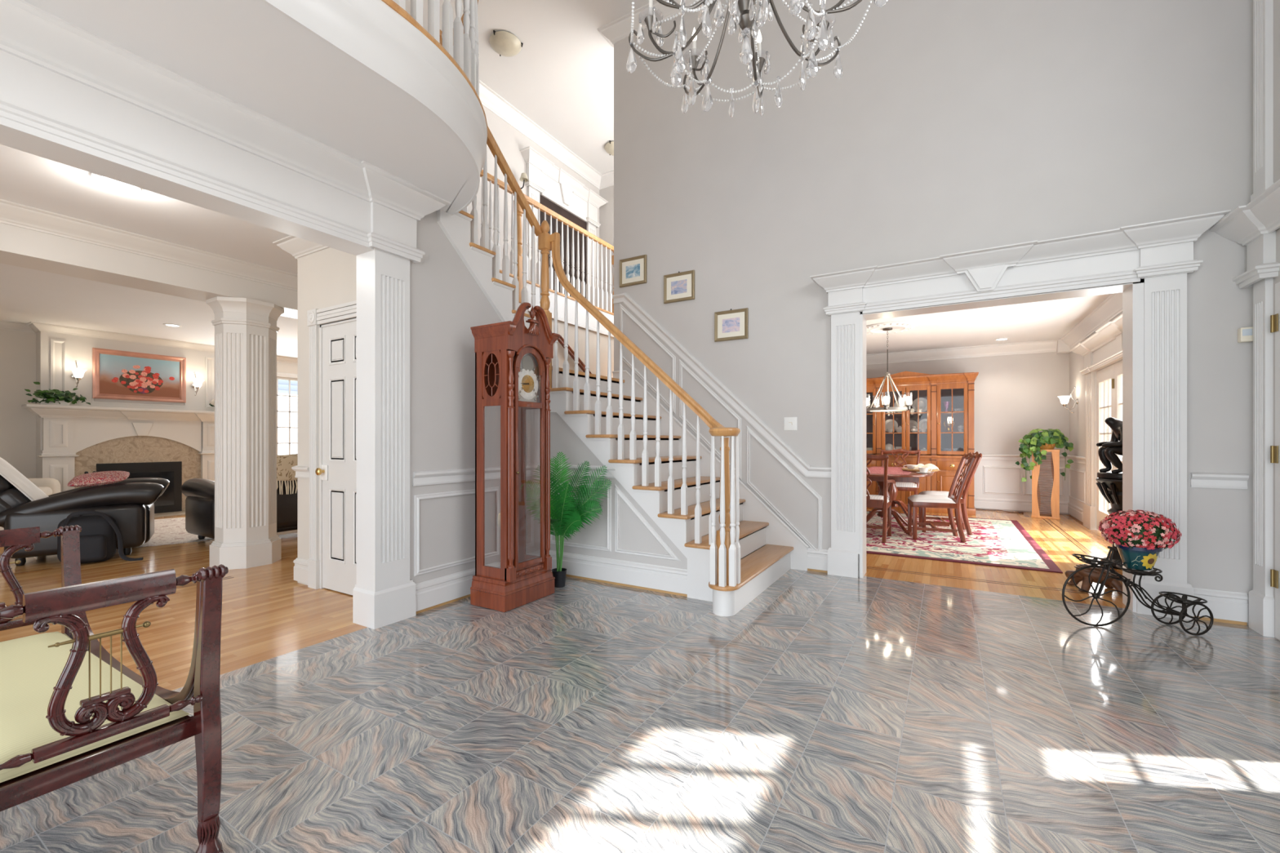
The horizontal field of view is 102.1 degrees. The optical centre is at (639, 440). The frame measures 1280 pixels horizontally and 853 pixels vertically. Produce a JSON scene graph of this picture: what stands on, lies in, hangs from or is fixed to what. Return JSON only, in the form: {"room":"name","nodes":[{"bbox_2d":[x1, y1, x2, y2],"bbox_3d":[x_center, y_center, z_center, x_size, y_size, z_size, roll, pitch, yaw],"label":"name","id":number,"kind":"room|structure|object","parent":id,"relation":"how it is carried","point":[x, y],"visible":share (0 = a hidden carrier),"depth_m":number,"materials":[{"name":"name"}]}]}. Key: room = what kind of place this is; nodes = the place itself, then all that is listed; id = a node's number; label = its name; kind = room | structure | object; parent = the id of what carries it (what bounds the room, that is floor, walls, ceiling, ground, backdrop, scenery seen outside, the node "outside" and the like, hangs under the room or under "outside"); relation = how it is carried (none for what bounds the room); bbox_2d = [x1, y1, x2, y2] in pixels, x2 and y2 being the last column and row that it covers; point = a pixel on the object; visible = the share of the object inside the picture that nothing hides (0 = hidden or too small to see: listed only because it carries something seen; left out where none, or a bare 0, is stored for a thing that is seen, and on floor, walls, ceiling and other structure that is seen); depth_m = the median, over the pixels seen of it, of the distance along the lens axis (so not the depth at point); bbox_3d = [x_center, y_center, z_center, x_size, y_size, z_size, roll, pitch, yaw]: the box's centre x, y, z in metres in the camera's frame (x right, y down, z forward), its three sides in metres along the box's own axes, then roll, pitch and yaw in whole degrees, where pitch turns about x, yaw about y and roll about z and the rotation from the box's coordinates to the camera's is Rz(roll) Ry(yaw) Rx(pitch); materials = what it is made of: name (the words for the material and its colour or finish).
{"room":"house entrance foyer","nodes":[
{"label":"house entrance foyer","id":0,"kind":"room"},
{"bbox_2d":[0,328,297,478],"bbox_3d":[-8.229,-0.220,7.545,0.150,2.740,9.800,0,0,31],"label":"wall","id":1,"kind":"structure","parent":0,"point":[17,348],"depth_m":7.03,"materials":[{"name":"paint"}]},
{"bbox_2d":[0,320,297,364],"bbox_3d":[-8.048,-0.231,7.380,0.330,2.718,9.700,0,0,31],"label":"trim","id":2,"kind":"structure","parent":1,"relation":"attached to","point":[32,326],"depth_m":7.57,"materials":[{"name":"paint"}]},
{"bbox_2d":[276,372,297,454],"bbox_3d":[-6.691,-0.405,10.063,0.110,1.770,1.760,0,0,31],"label":"window","id":3,"kind":"structure","parent":1,"relation":"in","point":[282,375],"depth_m":9.92,"materials":[{"name":"paint"}]},
{"bbox_2d":[22,0,477,213],"bbox_3d":[-2.272,-1.715,1.255,0.950,0.250,5.045,0,0,31],"label":"ceiling","id":4,"kind":"structure","parent":0,"point":[249,53],"depth_m":2.25,"materials":[{"name":"paint"}]},
{"bbox_2d":[297,247,356,585],"bbox_3d":[-1.544,-0.220,4.860,1.430,2.740,2.410,0,0,31],"label":"wall","id":5,"kind":"structure","parent":0,"point":[326,277],"depth_m":4.11,"materials":[{"name":"paint"}]},
{"bbox_2d":[272,235,328,583],"bbox_3d":[-1.677,-0.231,4.866,1.445,2.718,2.535,0,0,31],"label":"trim","id":6,"kind":"structure","parent":5,"relation":"attached to","point":[298,247],"depth_m":4.10,"materials":[{"name":"paint"}]},
{"bbox_2d":[306,300,356,589],"bbox_3d":[-2.141,0.065,3.870,0.998,2.170,0.182,0,0,31],"label":"trim","id":7,"kind":"structure","parent":5,"relation":"attached to","point":[315,317],"depth_m":4.01,"materials":[{"name":"paint"}]},
{"bbox_2d":[315,320,356,595],"bbox_3d":[-2.163,0.130,3.826,0.752,2.025,0.116,0,0,31],"label":"door","id":8,"kind":"structure","parent":5,"relation":"in","point":[338,471],"depth_m":3.89,"materials":[{"name":"paint"}]},
{"bbox_2d":[499,272,613,337],"bbox_3d":[-1.105,-1.647,6.262,0.057,0.315,4.850,0,0,31],"label":"trim","id":9,"kind":"structure","parent":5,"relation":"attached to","point":[561,300],"depth_m":6.59,"materials":[{"name":"paint"}]},
{"bbox_2d":[409,210,502,583],"bbox_3d":[-1.202,-0.270,3.995,0.080,2.840,1.390,0,0,31],"label":"wall","id":10,"kind":"structure","parent":0,"point":[446,300],"depth_m":3.61,"materials":[{"name":"paint"}]},
{"bbox_2d":[0,0,450,629],"bbox_3d":[-2.747,-0.220,1.409,0.476,2.740,5.026,0,0,31],"label":"trim","id":11,"kind":"structure","parent":10,"relation":"attached to","point":[71,95],"depth_m":2.64,"materials":[{"name":"paint"}]},
{"bbox_2d":[261,0,487,215],"bbox_3d":[-1.879,-1.728,1.136,0.820,0.288,5.197,0,0,20],"label":"trim","id":12,"kind":"structure","parent":10,"relation":"attached to","point":[371,33],"depth_m":2.30,"materials":[{"name":"paint"}]},
{"bbox_2d":[382,0,487,130],"bbox_3d":[-1.158,-2.352,2.666,0.528,0.959,1.975,0,0,3],"label":"balcony railing","id":13,"kind":"object","parent":12,"relation":"on","point":[460,37],"visible":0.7,"depth_m":2.69,"materials":[{"name":"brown wood"}]},
{"bbox_2d":[412,464,680,576],"bbox_3d":[-0.597,0.551,3.625,1.338,0.695,1.290,0,0,31],"label":"trim","id":14,"kind":"structure","parent":10,"relation":"attached to","point":[460,475],"depth_m":3.82,"materials":[{"name":"paint"}]},
{"bbox_2d":[405,0,653,173],"bbox_3d":[-0.262,-4.500,2.944,7.150,0.100,10.000,0,0,31],"label":"ceiling","id":15,"kind":"structure","parent":0,"point":[561,77],"depth_m":6.11,"materials":[{"name":"paint"}]},
{"bbox_2d":[488,30,523,56],"bbox_3d":[-1.505,-4.402,5.762,0.351,0.104,0.368,0,0,31],"label":"ceiling lamp","id":16,"kind":"object","parent":15,"relation":"attached to","point":[505,43],"visible":1,"depth_m":5.70,"materials":[{"name":"glass"}]},
{"bbox_2d":[626,0,887,117],"bbox_3d":[0.453,-3.004,2.207,1.018,2.892,1.018,0,0,-2],"label":"crystal chandelier","id":17,"kind":"object","parent":15,"relation":"hanging from","point":[743,11],"visible":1,"depth_m":2.33,"materials":[{"name":"grey metal"}]},
{"bbox_2d":[467,105,599,288],"bbox_3d":[-3.277,-3.150,4.671,0.200,2.600,9.900,0,0,31],"label":"wall","id":18,"kind":"structure","parent":0,"point":[509,140],"depth_m":7.01,"materials":[{"name":"paint"}]},
{"bbox_2d":[479,80,613,306],"bbox_3d":[-2.300,-3.150,4.064,2.100,2.600,9.850,0,0,31],"label":"trim","id":19,"kind":"structure","parent":18,"relation":"attached to","point":[545,179],"depth_m":7.71,"materials":[{"name":"paint"}]},
{"bbox_2d":[539,194,586,297],"bbox_3d":[-1.183,-2.723,8.011,0.009,1.745,1.180,0,0,31],"label":"door","id":20,"kind":"structure","parent":18,"relation":"in","point":[544,201],"depth_m":8.12,"materials":[{"name":"wood"}]},
{"bbox_2d":[0,143,1111,358],"bbox_3d":[-2.040,-1.695,5.711,12.670,0.250,12.950,0,0,31],"label":"ceiling","id":21,"kind":"structure","parent":0,"point":[27,295],"depth_m":5.68,"materials":[{"name":"paint"}]},
{"bbox_2d":[90,173,142,193],"bbox_3d":[-3.196,-1.577,3.159,0.224,0.026,0.224,0,0,31],"label":"recessed light","id":22,"kind":"object","parent":21,"relation":"in","point":[111,184],"visible":0.68,"depth_m":3.17,"materials":[{"name":"white plastic"}]},
{"bbox_2d":[93,176,138,191],"bbox_3d":[-3.196,-1.567,3.159,0.198,0.001,0.198,0,0,31],"label":"diffuser","id":23,"kind":"object","parent":22,"relation":"attached to","point":[111,184],"depth_m":3.17,"materials":[{"name":"white"}]},
{"bbox_2d":[0,199,297,319],"bbox_3d":[-3.681,-1.435,4.794,0.520,0.310,9.700,0,0,31],"label":"beam","id":24,"kind":"structure","parent":21,"relation":"attached to","point":[31,237],"depth_m":4.03,"materials":[{"name":"paint"}]},
{"bbox_2d":[866,321,917,412],"bbox_3d":[3.438,-0.992,7.180,0.740,1.153,0.740,0,0,31],"label":"pendant chandelier","id":25,"kind":"object","parent":21,"relation":"hanging from","point":[887,328],"visible":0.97,"depth_m":7.12,"materials":[{"name":"grey metal"}]},
{"bbox_2d":[528,311,613,377],"bbox_3d":[-1.195,-0.180,6.274,0.150,2.660,4.920,0,0,31],"label":"wall","id":26,"kind":"structure","parent":0,"point":[603,338],"depth_m":6.90,"materials":[{"name":"paint"}]},
{"bbox_2d":[557,335,591,373],"bbox_3d":[-0.654,-0.870,6.924,0.058,0.853,1.382,0,0,31],"label":"wall handrail","id":27,"kind":"object","parent":26,"relation":"attached to","point":[560,339],"visible":0.21,"depth_m":6.55,"materials":[{"name":"brown wood"}]},
{"bbox_2d":[551,366,624,382],"bbox_3d":[-0.355,-0.636,6.376,1.188,0.028,3.788,0,0,31],"label":"floor","id":28,"kind":"structure","parent":0,"point":[571,371],"depth_m":5.03,"materials":[{"name":"brown wood"}]},
{"bbox_2d":[599,185,613,309],"bbox_3d":[0.161,-1.650,8.417,2.300,5.600,0.150,0,0,31],"label":"wall","id":29,"kind":"structure","parent":0,"point":[606,211],"depth_m":8.76,"materials":[{"name":"paint"}]},
{"bbox_2d":[550,412,687,569],"bbox_3d":[-0.214,0.440,4.183,1.430,1.420,0.060,0,0,31],"label":"wall","id":30,"kind":"structure","parent":0,"point":[633,535],"depth_m":4.19,"materials":[{"name":"paint"}]},
{"bbox_2d":[415,550,687,611],"bbox_3d":[-0.572,1.039,3.610,1.398,0.178,1.290,0,0,31],"label":"baseboard","id":31,"kind":"structure","parent":30,"relation":"attached to","point":[431,593],"depth_m":3.92,"materials":[{"name":"paint"}]},
{"bbox_2d":[0,508,1279,852],"bbox_3d":[-1.989,1.200,5.768,12.700,0.100,13.100,0,0,31],"label":"floor","id":32,"kind":"structure","parent":0,"point":[828,713],"depth_m":2.11,"materials":[{"name":"stone"}]},
{"bbox_2d":[0,478,60,530],"bbox_3d":[-7.632,0.680,5.855,0.900,0.780,1.940,0,0,-29],"label":"loveseat","id":33,"kind":"object","parent":32,"relation":"on","point":[49,486],"visible":0.22,"depth_m":6.68,"materials":[{"name":"beige fabric"}]},
{"bbox_2d":[0,475,169,566],"bbox_3d":[-5.779,0.618,5.197,1.515,1.065,1.110,0,0,-39],"label":"recliner","id":34,"kind":"object","parent":32,"relation":"on","point":[130,502],"visible":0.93,"depth_m":4.95,"materials":[{"name":"black leather"}]},
{"bbox_2d":[0,457,48,501],"bbox_3d":[-6.133,0.334,4.907,0.649,0.537,0.582,0,0,-39],"label":"throw blanket","id":35,"kind":"object","parent":34,"relation":"on","point":[7,471],"visible":0.92,"depth_m":5.00,"materials":[{"name":"fabric"}]},
{"bbox_2d":[67,471,129,486],"bbox_3d":[-5.373,0.376,5.143,0.418,0.137,0.374,0,0,-38],"label":"cushion","id":36,"kind":"object","parent":34,"relation":"on","point":[104,477],"visible":1,"depth_m":5.05,"materials":[{"name":"fabric"}]},
{"bbox_2d":[57,510,143,563],"bbox_3d":[-5.099,0.901,4.902,0.583,0.506,0.294,0,0,-39],"label":"backpack","id":37,"kind":"object","parent":32,"relation":"on","point":[99,531],"visible":0.86,"depth_m":4.82,"materials":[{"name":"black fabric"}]},
{"bbox_2d":[0,524,228,852],"bbox_3d":[-1.835,0.742,1.562,1.348,0.817,0.489,0,0,31],"label":"bench","id":38,"kind":"object","parent":32,"relation":"on","point":[71,712],"visible":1,"depth_m":1.33,"materials":[{"name":"brown wood"}]},
{"bbox_2d":[21,331,214,518],"bbox_3d":[-7.508,-0.180,7.845,0.780,2.660,2.390,0,0,31],"label":"fireplace","id":39,"kind":"object","parent":32,"relation":"on","point":[172,442],"visible":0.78,"depth_m":7.69,"materials":[{"name":"paint"}]},
{"bbox_2d":[24,382,90,405],"bbox_3d":[-7.963,-0.636,7.083,0.314,0.309,0.610,0,0,31],"label":"planter","id":40,"kind":"object","parent":39,"relation":"on","point":[46,397],"visible":0.98,"depth_m":7.04,"materials":[{"name":"green plant"}]},
{"bbox_2d":[70,360,87,387],"bbox_3d":[-7.879,-0.936,7.245,0.232,0.392,0.164,0,0,31],"label":"wall sconce","id":41,"kind":"object","parent":39,"relation":"attached to","point":[77,375],"visible":1,"depth_m":7.21,"materials":[{"name":"glass"}]},
{"bbox_2d":[21,404,214,422],"bbox_3d":[-7.529,-0.396,7.857,0.270,0.172,2.390,0,0,31],"label":"mantel shelf","id":42,"kind":"object","parent":39,"relation":"attached to","point":[73,412],"depth_m":7.59,"materials":[{"name":"paint"}]},
{"bbox_2d":[92,347,186,403],"bbox_3d":[-7.614,-0.975,7.902,0.040,0.730,1.060,0,0,31],"label":"painting","id":43,"kind":"object","parent":39,"relation":"attached to","point":[118,375],"visible":1,"depth_m":7.87,"materials":[{"name":"paint"}]},
{"bbox_2d":[191,372,204,395],"bbox_3d":[-7.196,-0.926,8.398,0.232,0.392,0.164,0,0,31],"label":"wall sconce","id":44,"kind":"object","parent":39,"relation":"attached to","point":[197,384],"visible":1,"depth_m":8.37,"materials":[{"name":"glass"}]},
{"bbox_2d":[135,517,214,547],"bbox_3d":[-6.062,1.147,6.681,2.600,0.005,2.600,0,0,31],"label":"round rug","id":45,"kind":"object","parent":32,"relation":"on","point":[166,531],"visible":0.27,"depth_m":6.32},
{"bbox_2d":[181,478,297,539],"bbox_3d":[-4.417,0.675,6.520,0.896,0.950,1.912,0,0,31],"label":"sofa","id":46,"kind":"object","parent":32,"relation":"on","point":[199,492],"visible":0.34,"depth_m":5.81,"materials":[{"name":"black leather"}]},
{"bbox_2d":[276,453,297,494],"bbox_3d":[-4.115,0.396,6.437,0.353,0.473,1.084,0,0,31],"label":"fringed throw","id":47,"kind":"object","parent":46,"relation":"on","point":[285,463],"visible":0.16,"depth_m":6.07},
{"bbox_2d":[205,296,284,569],"bbox_3d":[-3.703,-0.064,4.865,0.540,2.428,0.540,0,0,31],"label":"column","id":48,"kind":"structure","parent":32,"relation":"on","point":[246,329],"depth_m":4.69,"materials":[{"name":"paint"}]},
{"bbox_2d":[470,302,559,612],"bbox_3d":[-0.894,0.091,3.743,0.380,2.117,0.518,0,0,31],"label":"grandfather clock","id":49,"kind":"object","parent":32,"relation":"on","point":[513,560],"visible":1,"depth_m":3.62,"materials":[{"name":"brown wood"}]},
{"bbox_2d":[470,302,559,360],"bbox_3d":[-0.894,-0.776,3.743,0.380,0.382,0.514,0,0,31],"label":"hood","id":50,"kind":"object","parent":49,"relation":"attached to","point":[509,339],"depth_m":3.61,"materials":[{"name":"brown wood"}]},
{"bbox_2d":[520,451,611,587],"bbox_3d":[-0.599,0.618,4.001,0.728,1.064,0.318,0,0,23],"label":"potted palm","id":51,"kind":"object","parent":32,"relation":"on","point":[571,517],"visible":0.82,"depth_m":4.03,"materials":[{"name":"green plant"}]},
{"bbox_2d":[551,568,566,587],"bbox_3d":[-0.638,1.085,4.085,0.120,0.130,0.120,0,0,31],"label":"pot","id":52,"kind":"object","parent":51,"relation":"on","point":[560,574],"depth_m":4.04,"materials":[{"name":"black plastic"}]},
{"bbox_2d":[436,29,808,616],"bbox_3d":[-0.444,-0.834,4.334,3.100,3.968,2.394,0,0,31],"label":"staircase","id":53,"kind":"structure","parent":32,"relation":"on","point":[618,422],"depth_m":4.11,"materials":[{"name":"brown wood"}]},
{"bbox_2d":[866,371,978,515],"bbox_3d":[4.495,0.007,8.707,1.990,2.285,0.735,0,0,31],"label":"china cabinet","id":54,"kind":"object","parent":32,"relation":"on","point":[957,388],"visible":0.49,"depth_m":8.44,"materials":[{"name":"brown wood"}]},
{"bbox_2d":[866,431,957,434],"bbox_3d":[4.514,-0.125,8.739,1.830,0.016,0.540,0,0,31],"label":"shelf","id":55,"kind":"object","parent":54,"relation":"attached to","point":[866,432],"depth_m":8.89,"materials":[{"name":"brown wood"}]},
{"bbox_2d":[866,412,964,416],"bbox_3d":[4.514,-0.450,8.739,1.830,0.016,0.540,0,0,31],"label":"shelf","id":56,"kind":"object","parent":54,"relation":"attached to","point":[949,414],"depth_m":8.66,"materials":[{"name":"brown wood"}]},
{"bbox_2d":[911,397,927,412],"bbox_3d":[4.704,-0.595,8.666,0.260,0.255,0.064,0,0,31],"label":"plate","id":57,"kind":"object","parent":54,"relation":"on","point":[922,402],"visible":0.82,"depth_m":8.67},
{"bbox_2d":[866,511,1062,573],"bbox_3d":[3.171,1.143,6.729,3.140,0.011,3.370,0,0,31],"label":"dining rug","id":58,"kind":"object","parent":32,"relation":"on","point":[1001,543],"visible":0.45,"depth_m":5.60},
{"bbox_2d":[866,453,894,542],"bbox_3d":[2.614,0.638,6.044,0.638,1.011,0.635,0,0,31],"label":"armchair","id":59,"kind":"object","parent":58,"relation":"on","point":[883,502],"visible":0.38,"depth_m":5.81,"materials":[{"name":"brown wood"}]},
{"bbox_2d":[877,448,920,514],"bbox_3d":[4.069,0.638,8.129,0.638,1.011,0.635,0,0,31],"label":"armchair","id":60,"kind":"object","parent":58,"relation":"on","point":[904,486],"visible":0.51,"depth_m":8.21,"materials":[{"name":"brown wood"}]},
{"bbox_2d":[866,466,933,536],"bbox_3d":[3.389,0.770,7.058,1.090,0.730,2.160,0,0,31],"label":"dining table","id":61,"kind":"object","parent":58,"relation":"on","point":[913,477],"visible":0.51,"depth_m":6.50,"materials":[{"name":"brown wood"}]},
{"bbox_2d":[866,466,911,475],"bbox_3d":[3.389,0.403,7.058,0.600,0.002,1.940,0,0,31],"label":"table runner","id":62,"kind":"object","parent":61,"relation":"on","point":[873,470],"visible":0.57,"depth_m":6.76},
{"bbox_2d":[907,452,977,542],"bbox_3d":[3.508,0.638,6.040,0.635,1.011,0.516,0,0,21],"label":"dining chair","id":63,"kind":"object","parent":58,"relation":"on","point":[952,501],"visible":0.99,"depth_m":5.92,"materials":[{"name":"brown wood"}]},
{"bbox_2d":[918,451,982,535],"bbox_3d":[3.880,0.638,6.501,0.635,1.011,0.516,0,0,24],"label":"dining chair","id":64,"kind":"object","parent":58,"relation":"on","point":[922,511],"visible":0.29,"depth_m":6.33,"materials":[{"name":"brown wood"}]},
{"bbox_2d":[866,518,1122,598],"bbox_3d":[3.183,1.149,6.858,4.090,0.001,4.955,0,0,31],"label":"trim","id":65,"kind":"structure","parent":32,"relation":"on","point":[1042,518],"depth_m":4.42,"materials":[{"name":"brown wood"}]},
{"bbox_2d":[1031,448,1060,519],"bbox_3d":[6.088,0.640,7.761,0.340,1.020,0.340,0,0,39],"label":"plant stand","id":66,"kind":"object","parent":32,"relation":"on","point":[1055,460],"visible":0.91,"depth_m":7.64,"materials":[{"name":"brown wood"}]},
{"bbox_2d":[1014,428,1073,481],"bbox_3d":[6.069,0.219,7.792,0.693,0.808,0.546,0,0,31],"label":"pothos","id":67,"kind":"object","parent":66,"relation":"on","point":[1047,439],"visible":1,"depth_m":7.66,"materials":[{"name":"green plant"}]},
{"bbox_2d":[1065,564,1122,595],"bbox_3d":[3.499,1.054,3.990,0.357,0.191,0.244,0,0,19],"label":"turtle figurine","id":68,"kind":"object","parent":32,"relation":"on","point":[1082,575],"visible":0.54,"depth_m":3.93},
{"bbox_2d":[1095,477,1122,569],"bbox_3d":[4.415,0.750,4.708,0.402,0.800,0.400,0,0,31],"label":"pedestal","id":69,"kind":"object","parent":32,"relation":"on","point":[1111,490],"visible":0.34,"depth_m":4.68,"materials":[{"name":"metal"}]},
{"bbox_2d":[1096,417,1122,479],"bbox_3d":[4.416,0.067,4.705,0.375,0.566,0.318,0,0,31],"label":"bronze statue","id":70,"kind":"object","parent":69,"relation":"on","point":[1108,452],"visible":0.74,"depth_m":4.69,"materials":[{"name":"metal"}]},
{"bbox_2d":[1062,546,1213,635],"bbox_3d":[3.013,0.904,3.177,0.764,0.491,0.215,0,0,8],"label":"plant stand","id":71,"kind":"object","parent":32,"relation":"on","point":[1186,603],"visible":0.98,"depth_m":3.17,"materials":[{"name":"metal"}]},
{"bbox_2d":[1071,553,1113,566],"bbox_3d":[2.801,0.749,3.202,0.192,0.069,0.194,0,0,8],"label":"tray","id":72,"kind":"object","parent":71,"relation":"on","point":[1093,562],"depth_m":3.19,"materials":[{"name":"metal"}]},
{"bbox_2d":[1115,564,1162,575],"bbox_3d":[3.053,0.800,3.166,0.206,0.043,0.206,0,0,8],"label":"tray","id":73,"kind":"object","parent":71,"relation":"on","point":[1135,572],"depth_m":3.13,"materials":[{"name":"metal"}]},
{"bbox_2d":[1097,509,1182,570],"bbox_3d":[3.054,0.602,3.168,0.374,0.357,0.360,0,0,31],"label":"flower pot","id":74,"kind":"object","parent":71,"relation":"on","point":[1138,537],"visible":1,"depth_m":3.09,"materials":[{"name":"paint"}]},
{"bbox_2d":[1158,591,1207,604],"bbox_3d":[3.292,0.964,3.137,0.206,0.049,0.206,0,0,8],"label":"tray","id":75,"kind":"object","parent":71,"relation":"on","point":[1184,601],"depth_m":3.14,"materials":[{"name":"metal"}]},
{"bbox_2d":[613,0,1253,625],"bbox_3d":[1.892,-1.650,4.435,4.964,5.600,0.160,0,0,31],"label":"wall","id":76,"kind":"structure","parent":0,"point":[947,126],"depth_m":4.15,"materials":[{"name":"paint"}]},
{"bbox_2d":[619,254,647,287],"bbox_3d":[-0.076,-1.800,5.490,0.331,0.293,0.026,0,0,31],"label":"picture frame","id":77,"kind":"object","parent":76,"relation":"attached to","point":[633,270],"visible":1,"depth_m":5.48,"materials":[{"name":"metal"}]},
{"bbox_2d":[626,263,639,278],"bbox_3d":[-0.075,-1.800,5.492,0.176,0.132,0.005,0,0,31],"label":"print","id":78,"kind":"object","parent":77,"relation":"attached to","point":[633,270],"depth_m":5.49},
{"bbox_2d":[596,0,699,47],"bbox_3d":[1.716,-4.385,4.463,4.894,0.130,0.290,0,0,31],"label":"trim","id":79,"kind":"structure","parent":76,"relation":"attached to","point":[619,29],"depth_m":5.45,"materials":[{"name":"paint"}]},
{"bbox_2d":[663,270,694,303],"bbox_3d":[0.392,-1.556,5.212,0.340,0.302,0.026,0,0,31],"label":"picture frame","id":80,"kind":"object","parent":76,"relation":"attached to","point":[678,286],"visible":1,"depth_m":5.21,"materials":[{"name":"gold wood"}]},
{"bbox_2d":[671,279,686,294],"bbox_3d":[0.394,-1.548,5.214,0.176,0.132,0.005,0,0,31],"label":"print","id":81,"kind":"object","parent":80,"relation":"attached to","point":[678,286],"depth_m":5.21},
{"bbox_2d":[714,307,748,342],"bbox_3d":[0.867,-1.109,4.931,0.332,0.299,0.026,0,0,31],"label":"picture frame","id":82,"kind":"object","parent":76,"relation":"attached to","point":[729,325],"visible":1,"depth_m":4.93,"materials":[{"name":"gold wood"}]},
{"bbox_2d":[722,317,739,333],"bbox_3d":[0.869,-1.102,4.933,0.176,0.132,0.005,0,0,31],"label":"print","id":83,"kind":"object","parent":82,"relation":"attached to","point":[730,325],"depth_m":4.93},
{"bbox_2d":[783,417,797,430],"bbox_3d":[1.355,-0.152,4.653,0.120,0.120,0.013,0,0,31],"label":"wall switch","id":84,"kind":"object","parent":76,"relation":"attached to","point":[789,423],"visible":1,"depth_m":4.65,"materials":[{"name":"white plastic"}]},
{"bbox_2d":[416,568,1247,625],"bbox_3d":[1.162,1.138,3.952,5.285,0.024,1.282,0,0,2],"label":"trim","id":85,"kind":"structure","parent":76,"relation":"attached to","point":[811,570],"depth_m":3.85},
{"bbox_2d":[612,293,1248,551],"bbox_3d":[1.741,-0.272,4.414,4.726,2.627,0.030,0,0,31],"label":"trim","id":86,"kind":"structure","parent":76,"relation":"attached to","point":[1202,480],"depth_m":4.85,"materials":[{"name":"paint"}]},
{"bbox_2d":[809,209,1231,620],"bbox_3d":[2.610,-0.125,3.929,2.482,2.550,0.380,0,0,31],"label":"trim","id":87,"kind":"structure","parent":76,"relation":"attached to","point":[1150,263],"depth_m":3.58,"materials":[{"name":"paint"}]},
{"bbox_2d":[807,547,1248,622],"bbox_3d":[2.629,1.039,3.893,2.667,0.178,0.022,0,0,31],"label":"baseboard","id":88,"kind":"structure","parent":76,"relation":"attached to","point":[1224,605],"depth_m":3.28,"materials":[{"name":"paint"}]},
{"bbox_2d":[1237,326,1253,342],"bbox_3d":[3.760,-0.657,3.208,0.062,0.090,0.047,0,0,31],"label":"sensor","id":89,"kind":"object","parent":76,"relation":"attached to","point":[1244,334],"visible":1,"depth_m":3.19,"materials":[{"name":"beige plastic"}]},
{"bbox_2d":[866,351,1069,514],"bbox_3d":[4.738,-0.260,9.287,4.890,2.820,0.150,0,0,31],"label":"wall","id":90,"kind":"structure","parent":0,"point":[1015,395],"depth_m":8.43,"materials":[{"name":"paint"}]},
{"bbox_2d":[866,292,1122,364],"bbox_3d":[3.267,-1.470,6.892,4.700,0.200,5.470,0,0,31],"label":"trim","id":91,"kind":"structure","parent":90,"relation":"attached to","point":[1111,307],"depth_m":8.27,"materials":[{"name":"paint"}]},
{"bbox_2d":[973,497,1083,522],"bbox_3d":[4.347,1.039,8.716,4.700,0.178,1.230,0,0,31],"label":"baseboard","id":92,"kind":"structure","parent":90,"relation":"attached to","point":[1065,507],"depth_m":8.36,"materials":[{"name":"paint"}]},
{"bbox_2d":[973,453,1085,508],"bbox_3d":[4.347,0.597,8.716,4.700,0.746,1.230,0,0,31],"label":"trim","id":93,"kind":"structure","parent":90,"relation":"attached to","point":[996,476],"depth_m":8.36,"materials":[{"name":"paint"}]},
{"bbox_2d":[1069,0,1279,640],"bbox_3d":[3.493,-1.650,2.523,0.140,5.600,13.100,0,0,31],"label":"wall","id":94,"kind":"structure","parent":0,"point":[1077,419],"depth_m":6.31,"materials":[{"name":"paint"}]},
{"bbox_2d":[1057,386,1078,413],"bbox_3d":[6.271,-0.596,7.583,0.232,0.392,0.164,0,0,31],"label":"wall sconce","id":95,"kind":"object","parent":94,"relation":"attached to","point":[1064,399],"visible":1,"depth_m":7.56,"materials":[{"name":"glass"}]},
{"bbox_2d":[1068,313,1122,529],"bbox_3d":[5.200,-0.050,5.725,0.185,2.400,3.250,0,0,31],"label":"trim","id":96,"kind":"structure","parent":94,"relation":"attached to","point":[1104,348],"depth_m":6.67,"materials":[{"name":"paint"}]},
{"bbox_2d":[1096,364,1114,531],"bbox_3d":[5.652,0.125,6.267,0.063,2.010,0.825,0,0,31],"label":"door","id":97,"kind":"structure","parent":94,"relation":"in","point":[1105,376],"depth_m":6.41,"materials":[{"name":"paint"}]},
{"bbox_2d":[1114,360,1122,469],"bbox_3d":[5.237,0.125,5.566,0.063,2.010,0.825,0,0,31],"label":"door","id":98,"kind":"structure","parent":94,"relation":"in","point":[1118,366],"depth_m":5.82,"materials":[{"name":"paint"}]},
{"bbox_2d":[1209,0,1279,637],"bbox_3d":[2.883,-1.590,1.793,0.235,5.480,3.624,0,0,31],"label":"trim","id":99,"kind":"structure","parent":94,"relation":"attached to","point":[1254,225],"depth_m":3.06,"materials":[{"name":"paint"}]},
{"bbox_2d":[1270,281,1279,639],"bbox_3d":[3.474,0.115,2.622,0.054,2.050,0.892,0,0,31],"label":"door","id":100,"kind":"structure","parent":94,"relation":"in","point":[1274,319],"depth_m":2.98,"materials":[{"name":"paint"}]},
{"bbox_3d":[-4.618,-1.835,5.989,7.950,0.030,10.800,0,0,31],"label":"floor","id":101,"kind":"structure","parent":0,"visible":0},
{"bbox_2d":[466,169,613,315],"bbox_3d":[-1.115,-2.189,6.262,0.092,1.278,4.800,0,0,31],"label":"railing","id":102,"kind":"object","parent":101,"relation":"on","point":[608,300],"visible":0.41,"depth_m":6.47,"materials":[{"name":"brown wood"}]},
{"label":"outside","id":103,"kind":"structure","parent":0,"visible":0},
{"bbox_3d":[-25.452,1.625,26.692,49.000,0.250,100.000,0,0,31],"label":"lawn","id":104,"kind":"structure","parent":103,"visible":0},
{"bbox_2d":[278,379,297,395],"bbox_3d":[-8.341,-0.250,11.331,1.100,3.600,5.000,0,0,31],"label":"siding","id":105,"kind":"object","parent":104,"relation":"on","point":[283,385],"depth_m":11.30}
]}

